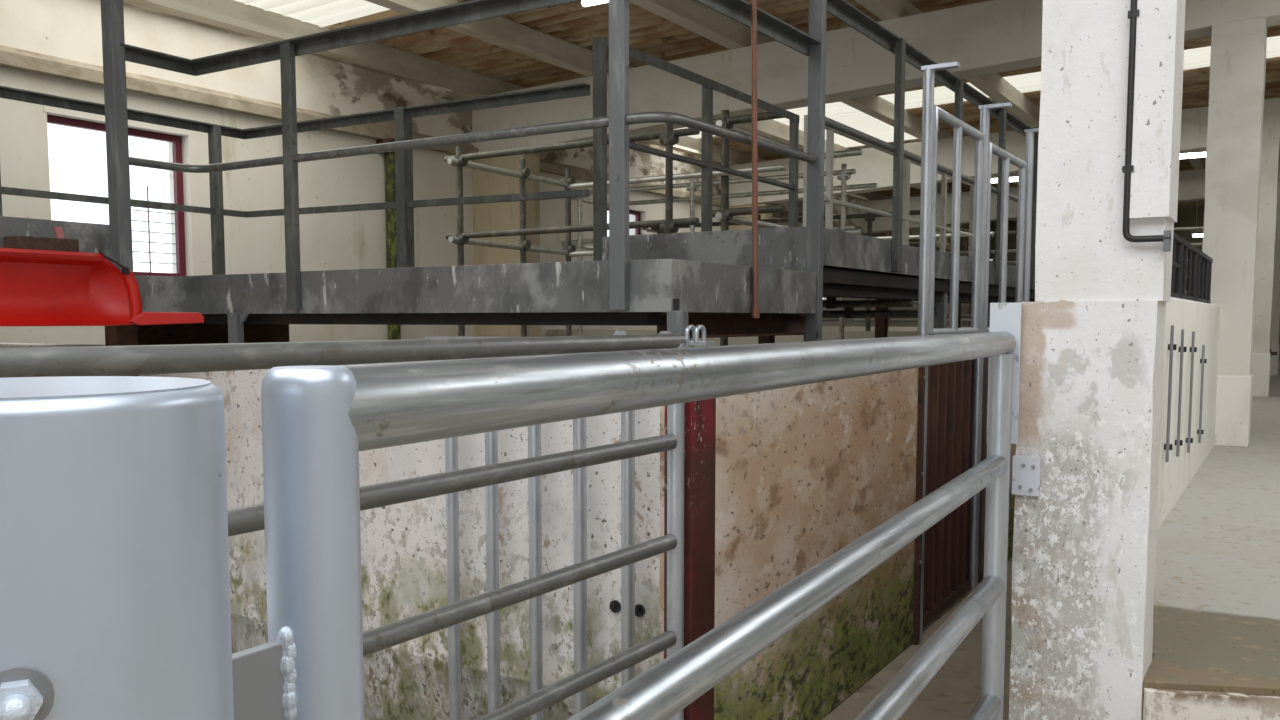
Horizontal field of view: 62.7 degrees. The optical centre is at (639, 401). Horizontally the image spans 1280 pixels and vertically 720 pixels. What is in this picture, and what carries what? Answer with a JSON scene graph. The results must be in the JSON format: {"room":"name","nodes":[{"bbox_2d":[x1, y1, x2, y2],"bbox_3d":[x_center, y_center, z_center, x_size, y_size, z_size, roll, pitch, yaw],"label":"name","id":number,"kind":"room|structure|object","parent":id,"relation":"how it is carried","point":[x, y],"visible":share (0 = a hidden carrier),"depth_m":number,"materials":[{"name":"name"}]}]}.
{"room":"farm building","nodes":[
{"label":"farm building","id":0,"kind":"room"},
{"bbox_2d":[0,343,659,719],"bbox_3d":[-1.976,0.557,5.003,5.600,1.625,0.180,3,5,32],"label":"wall","id":1,"kind":"structure","parent":0,"point":[404,545],"depth_m":4.07,"materials":[{"name":"white concrete"}]},
{"bbox_2d":[609,600,620,612],"bbox_3d":[-0.091,0.724,3.712,0.044,0.043,0.026,3,5,32],"label":"bolt","id":2,"kind":"object","parent":1,"relation":"attached to","point":[615,606],"visible":0.95,"depth_m":3.71,"materials":[{"name":"black metal"}]},
{"bbox_2d":[635,604,644,616],"bbox_3d":[-0.006,0.728,3.659,0.044,0.043,0.026,3,5,32],"label":"bolt","id":3,"kind":"object","parent":1,"relation":"attached to","point":[639,609],"visible":0.89,"depth_m":3.65,"materials":[{"name":"black metal"}]},
{"bbox_2d":[0,0,968,344],"bbox_3d":[-0.273,-1.471,13.079,0.265,3.600,32.000,3,5,32],"label":"wall","id":4,"kind":"structure","parent":0,"point":[351,239],"depth_m":8.61,"materials":[{"name":"beige paint"}]},
{"bbox_2d":[43,105,198,275],"bbox_3d":[-3.701,-1.442,7.494,0.140,1.140,1.120,3,5,32],"label":"window","id":5,"kind":"structure","parent":4,"relation":"in","point":[183,147],"depth_m":7.88,"materials":[{"name":"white glass"}]},
{"bbox_2d":[131,186,174,271],"bbox_3d":[-3.639,-1.251,7.733,0.008,0.680,0.475,3,5,32],"label":"security grille","id":6,"kind":"object","parent":5,"relation":"attached to","point":[147,211],"depth_m":7.76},
{"bbox_2d":[376,138,400,339],"bbox_3d":[-2.222,-0.878,9.591,0.195,2.965,0.240,3,5,32],"label":"downpipe","id":7,"kind":"object","parent":4,"relation":"attached to","point":[394,331],"visible":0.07,"depth_m":9.50,"materials":[{"name":"metal"}]},
{"bbox_2d":[0,45,968,254],"bbox_3d":[-0.241,-2.700,12.962,0.340,0.130,32.000,3,5,32],"label":"ceiling beam","id":8,"kind":"structure","parent":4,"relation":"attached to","point":[13,58],"depth_m":7.97,"materials":[{"name":"concrete"}]},
{"bbox_2d":[473,153,540,336],"bbox_3d":[-1.338,-0.968,10.579,0.650,2.990,0.260,3,5,32],"label":"trim","id":9,"kind":"structure","parent":4,"relation":"attached to","point":[499,215],"depth_m":10.40,"materials":[{"name":"beige paint"}]},
{"bbox_2d":[607,201,647,234],"bbox_3d":[-0.241,-1.875,12.997,0.140,1.140,1.070,3,5,32],"label":"window","id":10,"kind":"structure","parent":4,"relation":"in","point":[642,215],"depth_m":13.35,"materials":[{"name":"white glass"}]},
{"bbox_2d":[729,203,771,229],"bbox_3d":[1.557,-1.330,15.183,0.650,2.990,0.240,3,5,32],"label":"trim","id":11,"kind":"structure","parent":4,"relation":"attached to","point":[765,215],"depth_m":14.97,"materials":[{"name":"beige paint"}]},
{"bbox_2d":[472,0,1279,152],"bbox_3d":[2.793,-2.694,7.846,10.400,0.920,0.280,3,5,32],"label":"ceiling beam","id":12,"kind":"structure","parent":4,"relation":"attached to","point":[992,36],"depth_m":8.44,"materials":[{"name":"concrete"}]},
{"bbox_2d":[729,97,1279,206],"bbox_3d":[5.688,-3.057,12.450,10.400,0.920,0.280,3,5,32],"label":"ceiling beam","id":13,"kind":"structure","parent":4,"relation":"attached to","point":[874,166],"depth_m":13.58,"materials":[{"name":"concrete"}]},
{"bbox_2d":[859,162,1279,233],"bbox_3d":[8.582,-3.419,17.053,10.400,0.920,0.280,3,5,32],"label":"trim","id":14,"kind":"structure","parent":4,"relation":"attached to","point":[1191,185],"depth_m":18.65,"materials":[{"name":"concrete"}]},
{"bbox_2d":[231,557,1013,719],"bbox_3d":[3.489,0.888,9.241,10.900,0.500,35.200,3,5,32],"label":"floor","id":15,"kind":"structure","parent":0,"point":[954,690],"depth_m":4.09,"materials":[{"name":"concrete"}]},
{"bbox_2d":[0,216,202,375],"bbox_3d":[-3.257,0.140,4.261,1.300,1.772,2.520,3,5,32],"label":"walkway","id":16,"kind":"object","parent":15,"relation":"on","point":[158,293],"visible":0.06,"depth_m":4.68,"materials":[{"name":"metal"}]},
{"bbox_2d":[53,226,64,238],"bbox_3d":[-2.425,-0.681,4.397,0.011,0.108,0.053,3,5,32],"label":"tie","id":17,"kind":"object","parent":16,"relation":"attached to","point":[59,233],"visible":0.46,"depth_m":4.39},
{"bbox_2d":[0,248,203,326],"bbox_3d":[-2.530,-0.437,3.943,0.301,0.308,1.832,3,5,32],"label":"slide","id":18,"kind":"object","parent":16,"relation":"attached to","point":[38,287],"visible":0.98,"depth_m":4.35,"materials":[{"name":"paint"}]},
{"bbox_2d":[3,236,78,251],"bbox_3d":[-2.434,-0.641,4.274,0.105,0.053,0.250,3,5,32],"label":"wooden block","id":19,"kind":"object","parent":18,"relation":"on","point":[16,242],"visible":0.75,"depth_m":4.22,"materials":[{"name":"brown wood"}]},
{"bbox_2d":[98,249,129,274],"bbox_3d":[-2.221,-0.593,4.437,0.122,0.106,0.020,-4,6,-42],"label":"strap","id":20,"kind":"object","parent":18,"relation":"attached to","point":[125,270],"visible":1,"depth_m":4.45,"materials":[{"name":"black plastic"}]},
{"bbox_2d":[100,0,139,289],"bbox_3d":[-2.265,-1.219,4.542,0.110,1.462,0.090,3,5,32],"label":"end post","id":21,"kind":"object","parent":16,"relation":"attached to","point":[112,11],"visible":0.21,"depth_m":4.52,"materials":[{"name":"grey metal"}]},
{"bbox_2d":[0,376,284,719],"bbox_3d":[-0.297,0.654,0.561,0.184,1.328,0.230,0,5,-4],"label":"post","id":22,"kind":"object","parent":15,"relation":"on","point":[115,578],"visible":1,"depth_m":0.45,"materials":[{"name":"silver metal"}]},
{"bbox_2d":[261,331,1015,719],"bbox_3d":[0.337,0.540,1.654,0.058,1.277,2.264,3,5,30],"label":"gate","id":23,"kind":"object","parent":22,"relation":"attached to","point":[317,420],"visible":1,"depth_m":0.88,"materials":[{"name":"silver metal"}]},
{"bbox_2d":[137,226,815,345],"bbox_3d":[-1.163,0.074,5.101,4.047,1.772,1.652,2,5,29],"label":"walkway","id":24,"kind":"object","parent":15,"relation":"on","point":[672,275],"depth_m":4.25,"materials":[{"name":"metal"}]},
{"bbox_2d":[0,83,590,274],"bbox_3d":[-1.774,-1.097,5.269,2.638,0.990,1.578,3,5,32],"label":"walkway railing","id":25,"kind":"object","parent":24,"relation":"on","point":[405,203],"visible":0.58,"depth_m":5.84,"materials":[{"name":"grey metal"}]},
{"bbox_2d":[120,0,820,309],"bbox_3d":[-0.743,-0.999,4.590,2.778,1.208,1.316,2,5,24],"label":"walkway railing","id":26,"kind":"object","parent":24,"relation":"on","point":[619,119],"visible":0.99,"depth_m":4.11,"materials":[{"name":"grey metal"}]},
{"bbox_2d":[751,0,759,317],"bbox_3d":[0.439,-1.465,3.986,0.032,2.285,0.076,3,5,32],"label":"copper pipe","id":27,"kind":"object","parent":24,"relation":"attached to","point":[755,311],"visible":1,"depth_m":4.02,"materials":[{"name":"brown metal"}]},
{"bbox_2d":[800,0,826,341],"bbox_3d":[0.775,-1.061,4.624,0.098,1.610,0.085,3,5,32],"label":"end post","id":28,"kind":"object","parent":24,"relation":"attached to","point":[814,212],"visible":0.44,"depth_m":4.60,"materials":[{"name":"grey metal"}]},
{"bbox_2d":[425,331,689,719],"bbox_3d":[-0.326,0.598,3.756,1.120,1.705,0.050,3,5,32],"label":"vertical bar","id":29,"kind":"object","parent":15,"relation":"on","point":[628,417],"visible":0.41,"depth_m":3.77,"materials":[{"name":"grey metal"}]},
{"bbox_2d":[444,123,787,336],"bbox_3d":[-0.164,-0.504,7.451,2.010,2.555,1.481,3,5,32],"label":"rail","id":30,"kind":"object","parent":15,"relation":"on","point":[669,137],"visible":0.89,"depth_m":7.29,"materials":[{"name":"grey metal"}]},
{"bbox_2d":[688,307,917,317],"bbox_3d":[0.211,-0.616,7.277,3.600,0.073,0.060,3,5,32],"label":"pipe","id":31,"kind":"object","parent":30,"relation":"attached to","point":[848,312],"visible":0.18,"depth_m":6.52,"materials":[{"name":"metal"}]},
{"bbox_2d":[561,164,876,346],"bbox_3d":[0.675,-0.792,10.197,3.120,2.700,0.751,3,5,32],"label":"rail","id":32,"kind":"object","parent":15,"relation":"on","point":[844,174],"visible":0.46,"depth_m":9.89,"materials":[{"name":"grey metal"}]},
{"bbox_2d":[712,110,862,345],"bbox_3d":[1.184,-0.737,8.343,0.591,2.880,1.751,3,5,32],"label":"rail","id":33,"kind":"object","parent":15,"relation":"on","point":[726,215],"visible":0.41,"depth_m":7.68,"materials":[{"name":"grey metal"}]},
{"bbox_2d":[642,208,993,330],"bbox_3d":[2.171,-0.910,12.770,3.520,2.530,2.600,3,5,32],"label":"rail","id":34,"kind":"object","parent":15,"relation":"on","point":[869,217],"visible":0.13,"depth_m":11.31,"materials":[{"name":"grey metal"}]},
{"bbox_2d":[758,228,1032,343],"bbox_3d":[2.563,-0.207,8.672,1.184,1.772,8.600,3,5,32],"label":"walkway","id":35,"kind":"object","parent":15,"relation":"on","point":[854,265],"visible":0.27,"depth_m":5.68,"materials":[{"name":"metal"}]},
{"bbox_2d":[593,36,799,260],"bbox_3d":[0.429,-1.292,6.252,0.060,1.195,2.421,3,5,32],"label":"walkway railing","id":36,"kind":"object","parent":35,"relation":"on","point":[600,44],"visible":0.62,"depth_m":5.91,"materials":[{"name":"grey metal"}]},
{"bbox_2d":[823,297,913,308],"bbox_3d":[0.052,-0.653,7.019,3.600,0.073,0.060,3,5,32],"label":"pipe","id":37,"kind":"object","parent":35,"relation":"attached to","point":[830,303],"visible":0.27,"depth_m":6.20,"materials":[{"name":"metal"}]},
{"bbox_2d":[803,115,973,257],"bbox_3d":[2.368,-1.663,9.325,0.045,1.048,4.510,3,5,32],"label":"walkway railing","id":38,"kind":"object","parent":35,"relation":"on","point":[829,201],"visible":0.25,"depth_m":8.80,"materials":[{"name":"metal"}]},
{"bbox_2d":[825,0,1039,287],"bbox_3d":[3.058,-1.526,8.239,0.071,1.250,8.630,3,5,32],"label":"walkway railing","id":39,"kind":"object","parent":35,"relation":"on","point":[844,11],"visible":0.43,"depth_m":5.51,"materials":[{"name":"grey metal"}]},
{"bbox_2d":[822,228,1016,326],"bbox_3d":[4.745,-1.183,15.924,4.520,2.580,3.100,3,5,32],"label":"rail","id":40,"kind":"object","parent":15,"relation":"on","point":[1009,232],"visible":0.06,"depth_m":16.92,"materials":[{"name":"grey metal"}]},
{"bbox_2d":[918,62,1039,642],"bbox_3d":[1.714,-0.250,5.127,0.145,2.414,1.930,3,5,32],"label":"frame","id":41,"kind":"object","parent":15,"relation":"on","point":[928,70],"visible":0.56,"depth_m":5.01,"materials":[{"name":"grey metal"}]},
{"bbox_2d":[923,358,984,627],"bbox_3d":[1.457,0.318,4.916,0.060,1.255,1.030,3,5,32],"label":"gate","id":42,"kind":"object","parent":41,"relation":"attached to","point":[950,385],"visible":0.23,"depth_m":4.82,"materials":[{"name":"red metal"}]},
{"bbox_2d":[929,105,983,334],"bbox_3d":[1.410,-0.771,4.688,0.042,0.964,0.782,3,5,32],"label":"metal gate","id":43,"kind":"object","parent":41,"relation":"attached to","point":[960,126],"visible":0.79,"depth_m":4.68,"materials":[{"name":"silver metal"}]},
{"bbox_2d":[984,141,1026,331],"bbox_3d":[1.890,-0.820,5.454,0.042,0.942,0.792,3,5,32],"label":"panel","id":44,"kind":"object","parent":41,"relation":"attached to","point":[1007,158],"visible":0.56,"depth_m":5.44,"materials":[{"name":"grey metal"}]},
{"bbox_2d":[979,357,988,582],"bbox_3d":[1.780,0.283,5.402,0.070,1.308,0.090,3,5,32],"label":"post","id":45,"kind":"object","parent":15,"relation":"on","point":[986,358],"visible":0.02,"depth_m":5.37,"materials":[{"name":"grey metal"}]},
{"bbox_2d":[1009,0,1185,719],"bbox_3d":[1.121,-0.507,2.557,0.328,3.330,0.204,3,5,32],"label":"concrete pillar","id":46,"kind":"structure","parent":15,"relation":"on","point":[1092,329],"depth_m":2.52,"materials":[{"name":"white concrete"}]},
{"bbox_2d":[987,303,1021,443],"bbox_3d":[0.910,-0.072,2.618,0.075,0.349,0.031,3,5,32],"label":"strike plate","id":47,"kind":"object","parent":46,"relation":"attached to","point":[1007,317],"visible":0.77,"depth_m":2.59,"materials":[{"name":"silver metal"}]},
{"bbox_2d":[1012,455,1040,496],"bbox_3d":[0.956,0.183,2.601,0.066,0.097,0.015,3,5,32],"label":"bracket","id":48,"kind":"object","parent":46,"relation":"attached to","point":[1026,470],"visible":1,"depth_m":2.60,"materials":[{"name":"grey metal"}]},
{"bbox_2d":[1122,0,1170,251],"bbox_3d":[1.166,-1.236,2.356,0.106,1.785,0.017,3,5,32],"label":"conduit pipe","id":49,"kind":"object","parent":46,"relation":"attached to","point":[1133,13],"visible":1,"depth_m":2.42,"materials":[{"name":"black plastic"}]},
{"bbox_2d":[1173,226,1202,293],"bbox_3d":[6.738,-0.973,13.445,1.508,2.550,0.048,3,5,32],"label":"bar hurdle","id":50,"kind":"object","parent":15,"relation":"on","point":[1178,228],"visible":0.02,"depth_m":13.21,"materials":[{"name":"grey metal"}]},
{"bbox_2d":[1143,688,1279,719],"bbox_3d":[2.809,0.984,1.728,3.585,0.487,0.211,2,5,28],"label":"curb","id":51,"kind":"object","parent":15,"relation":"on","point":[1158,704],"visible":1,"depth_m":2.45,"materials":[{"name":"beige concrete"}]},
{"bbox_2d":[1251,138,1279,396],"bbox_3d":[6.935,-1.236,11.815,0.338,3.330,0.330,3,5,32],"label":"concrete pillar","id":52,"kind":"structure","parent":15,"relation":"on","point":[1267,216],"depth_m":11.62,"materials":[{"name":"beige concrete"}]},
{"bbox_2d":[1270,191,1279,374],"bbox_3d":[9.829,-1.598,16.418,0.338,3.330,0.330,3,5,32],"label":"concrete pillar","id":53,"kind":"structure","parent":15,"relation":"on","point":[1276,285],"depth_m":16.23,"materials":[{"name":"beige concrete"}]},
{"bbox_2d":[548,329,917,346],"bbox_3d":[1.050,-0.093,10.550,4.800,1.250,0.150,3,5,32],"label":"wall","id":54,"kind":"structure","parent":0,"point":[826,335],"depth_m":10.38,"materials":[{"name":"beige paint"}]},
{"bbox_2d":[235,0,1279,222],"bbox_3d":[4.243,-3.390,10.206,11.100,0.431,32.200,3,5,32],"label":"ceiling","id":55,"kind":"structure","parent":0,"point":[650,33],"depth_m":9.29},
{"bbox_2d":[582,0,608,6],"bbox_3d":[-0.270,-2.868,7.048,0.340,0.377,0.140,3,5,32],"label":"lamp","id":56,"kind":"object","parent":55,"relation":"hanging from","point":[585,3],"visible":0.92,"depth_m":7.07,"materials":[{"name":"white"}]},
{"bbox_2d":[773,102,917,147],"bbox_3d":[2.743,-3.542,13.328,1.480,0.123,2.900,3,5,32],"label":"skylight","id":57,"kind":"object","parent":55,"relation":"attached to","point":[867,124],"depth_m":13.17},
{"bbox_2d":[880,82,988,108],"bbox_3d":[3.433,-3.465,11.775,1.340,0.118,1.000,3,5,32],"label":"skylight","id":58,"kind":"object","parent":55,"relation":"attached to","point":[942,95],"depth_m":11.82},
{"bbox_2d":[991,176,997,182],"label":"lamp","id":59,"kind":"object","parent":55,"relation":"hanging from","point":[993,179],"depth_m":14.51,"materials":[{"name":"white"}]},
{"bbox_2d":[1009,174,1017,181],"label":"lamp","id":60,"kind":"object","parent":55,"relation":"hanging from","point":[1013,177],"depth_m":14.37,"materials":[{"name":"white"}]},
{"bbox_2d":[1003,72,1040,92],"bbox_3d":[4.573,-3.451,11.060,1.350,0.119,1.000,3,5,32],"label":"skylight","id":61,"kind":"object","parent":55,"relation":"attached to","point":[1029,82],"depth_m":11.22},
{"bbox_2d":[1179,151,1205,158],"bbox_3d":[6.748,-3.303,12.900,0.550,0.608,0.140,3,5,32],"label":"lamp","id":62,"kind":"object","parent":55,"relation":"hanging from","point":[1200,153],"visible":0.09,"depth_m":12.87,"materials":[{"name":"white plastic"}]},
{"bbox_2d":[1191,201,1202,236],"bbox_3d":[11.125,-3.718,20.533,0.600,0.957,0.140,3,5,32],"label":"lamp","id":63,"kind":"object","parent":55,"relation":"hanging from","point":[1196,233],"visible":0.41,"depth_m":20.63,"materials":[{"name":"white"}]},
{"bbox_2d":[1183,36,1279,69],"bbox_3d":[5.717,-3.438,10.341,1.350,0.119,1.000,3,5,32],"label":"skylight","id":64,"kind":"object","parent":55,"relation":"attached to","point":[1194,58],"depth_m":10.30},
{"bbox_2d":[659,368,1016,719],"bbox_3d":[1.963,0.266,5.825,0.180,1.275,6.910,3,5,32],"label":"wall","id":65,"kind":"structure","parent":0,"point":[803,473],"depth_m":3.44,"materials":[{"name":"beige concrete"}]},
{"bbox_2d":[664,347,715,719],"bbox_3d":[0.135,0.498,2.816,0.088,1.285,0.143,3,5,32],"label":"metal post","id":66,"kind":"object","parent":65,"relation":"attached to","point":[700,416],"depth_m":2.77,"materials":[{"name":"red metal"}]},
{"bbox_2d":[0,334,685,719],"bbox_3d":[-0.464,0.702,1.892,0.046,1.624,2.054,3,5,33],"label":"gate","id":67,"kind":"object","parent":66,"relation":"attached to","point":[178,358],"visible":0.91,"depth_m":2.04,"materials":[{"name":"grey metal"}]},
{"bbox_2d":[912,367,926,644],"bbox_3d":[1.153,0.384,4.366,0.053,1.270,0.026,3,5,32],"label":"channel","id":68,"kind":"object","parent":65,"relation":"attached to","point":[920,474],"visible":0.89,"depth_m":4.35,"materials":[{"name":"metal"}]},
{"bbox_2d":[822,326,970,330],"bbox_3d":[4.290,-0.498,15.702,4.800,1.250,0.150,3,5,32],"label":"wall","id":69,"kind":"structure","parent":0,"point":[824,328],"depth_m":16.14,"materials":[{"name":"beige paint"}]},
{"bbox_2d":[969,206,1279,358],"bbox_3d":[12.783,-2.569,23.843,10.900,4.100,0.200,3,5,32],"label":"wall","id":70,"kind":"structure","parent":0,"point":[1186,216],"depth_m":23.89,"materials":[{"name":"beige paint"}]},
{"bbox_2d":[123,0,968,229],"bbox_3d":[-0.047,-3.311,12.791,0.140,0.190,32.000,3,5,32],"label":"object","id":71,"kind":"structure","parent":70,"relation":"attached to","point":[232,15],"depth_m":9.06,"materials":[{"name":"concrete"}]},
{"bbox_2d":[365,0,1016,222],"bbox_3d":[1.080,-3.298,12.084,0.140,0.190,32.000,3,5,32],"label":"trim","id":72,"kind":"structure","parent":70,"relation":"attached to","point":[505,33],"depth_m":8.86,"materials":[{"name":"concrete"}]},
{"bbox_2d":[629,0,1017,184],"bbox_3d":[2.334,-3.284,11.296,0.140,0.190,32.000,3,5,32],"label":"trim","id":73,"kind":"structure","parent":70,"relation":"attached to","point":[691,15],"depth_m":8.65,"materials":[{"name":"concrete"}]},
{"bbox_2d":[855,0,1039,127],"bbox_3d":[3.470,-3.271,10.584,0.140,0.190,32.000,3,5,32],"label":"trim","id":74,"kind":"structure","parent":70,"relation":"attached to","point":[995,86],"depth_m":10.75,"materials":[{"name":"concrete"}]},
{"bbox_2d":[1187,157,1205,169],"bbox_3d":[4.614,-3.258,9.865,0.140,0.190,32.000,3,5,32],"label":"trim","id":75,"kind":"structure","parent":70,"relation":"attached to","point":[1197,163],"depth_m":16.21,"materials":[{"name":"paint"}]},
{"bbox_2d":[1157,297,1220,529],"bbox_3d":[2.498,0.239,5.018,0.140,1.455,5.200,3,5,32],"label":"wall","id":76,"kind":"structure","parent":0,"point":[1203,319],"depth_m":5.21,"materials":[{"name":"white concrete"}]},
{"bbox_2d":[1164,325,1176,461],"bbox_3d":[2.203,-0.034,4.364,0.030,0.567,0.050,3,5,32],"label":"rod","id":77,"kind":"object","parent":76,"relation":"attached to","point":[1171,346],"visible":1,"depth_m":4.35,"materials":[{"name":"black metal"}]},
{"bbox_2d":[1175,329,1186,456],"bbox_3d":[2.448,-0.041,4.754,0.030,0.575,0.050,3,5,32],"label":"rod","id":78,"kind":"object","parent":76,"relation":"attached to","point":[1178,442],"visible":1,"depth_m":4.74,"materials":[{"name":"black metal"}]},
{"bbox_2d":[1170,232,1212,303],"bbox_3d":[2.985,-0.696,5.704,0.036,0.302,3.000,3,5,32],"label":"balustrade","id":79,"kind":"object","parent":76,"relation":"on","point":[1199,262],"visible":0.53,"depth_m":5.70,"materials":[{"name":"black metal"}]},
{"bbox_2d":[1186,332,1196,452],"bbox_3d":[2.751,-0.049,5.238,0.030,0.605,0.050,3,5,32],"label":"rod","id":80,"kind":"object","parent":76,"relation":"attached to","point":[1193,349],"visible":1,"depth_m":5.22,"materials":[{"name":"black metal"}]},
{"bbox_2d":[1197,345,1206,442],"bbox_3d":[3.117,-0.045,5.825,0.030,0.545,0.050,3,5,32],"label":"rod","id":81,"kind":"object","parent":76,"relation":"attached to","point":[1199,431],"visible":1,"depth_m":5.81,"materials":[{"name":"black metal"}]},
{"bbox_2d":[1141,359,1279,719],"bbox_3d":[9.031,0.176,11.916,3.900,0.500,24.300,3,5,32],"label":"floor","id":82,"kind":"structure","parent":0,"point":[1217,595],"depth_m":3.58,"materials":[{"name":"concrete"}]},
{"bbox_2d":[1202,17,1266,446],"bbox_3d":[4.040,-0.874,7.211,0.338,3.330,0.330,3,5,32],"label":"concrete pillar","id":83,"kind":"structure","parent":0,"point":[1237,72],"depth_m":7.04,"materials":[{"name":"beige concrete"}]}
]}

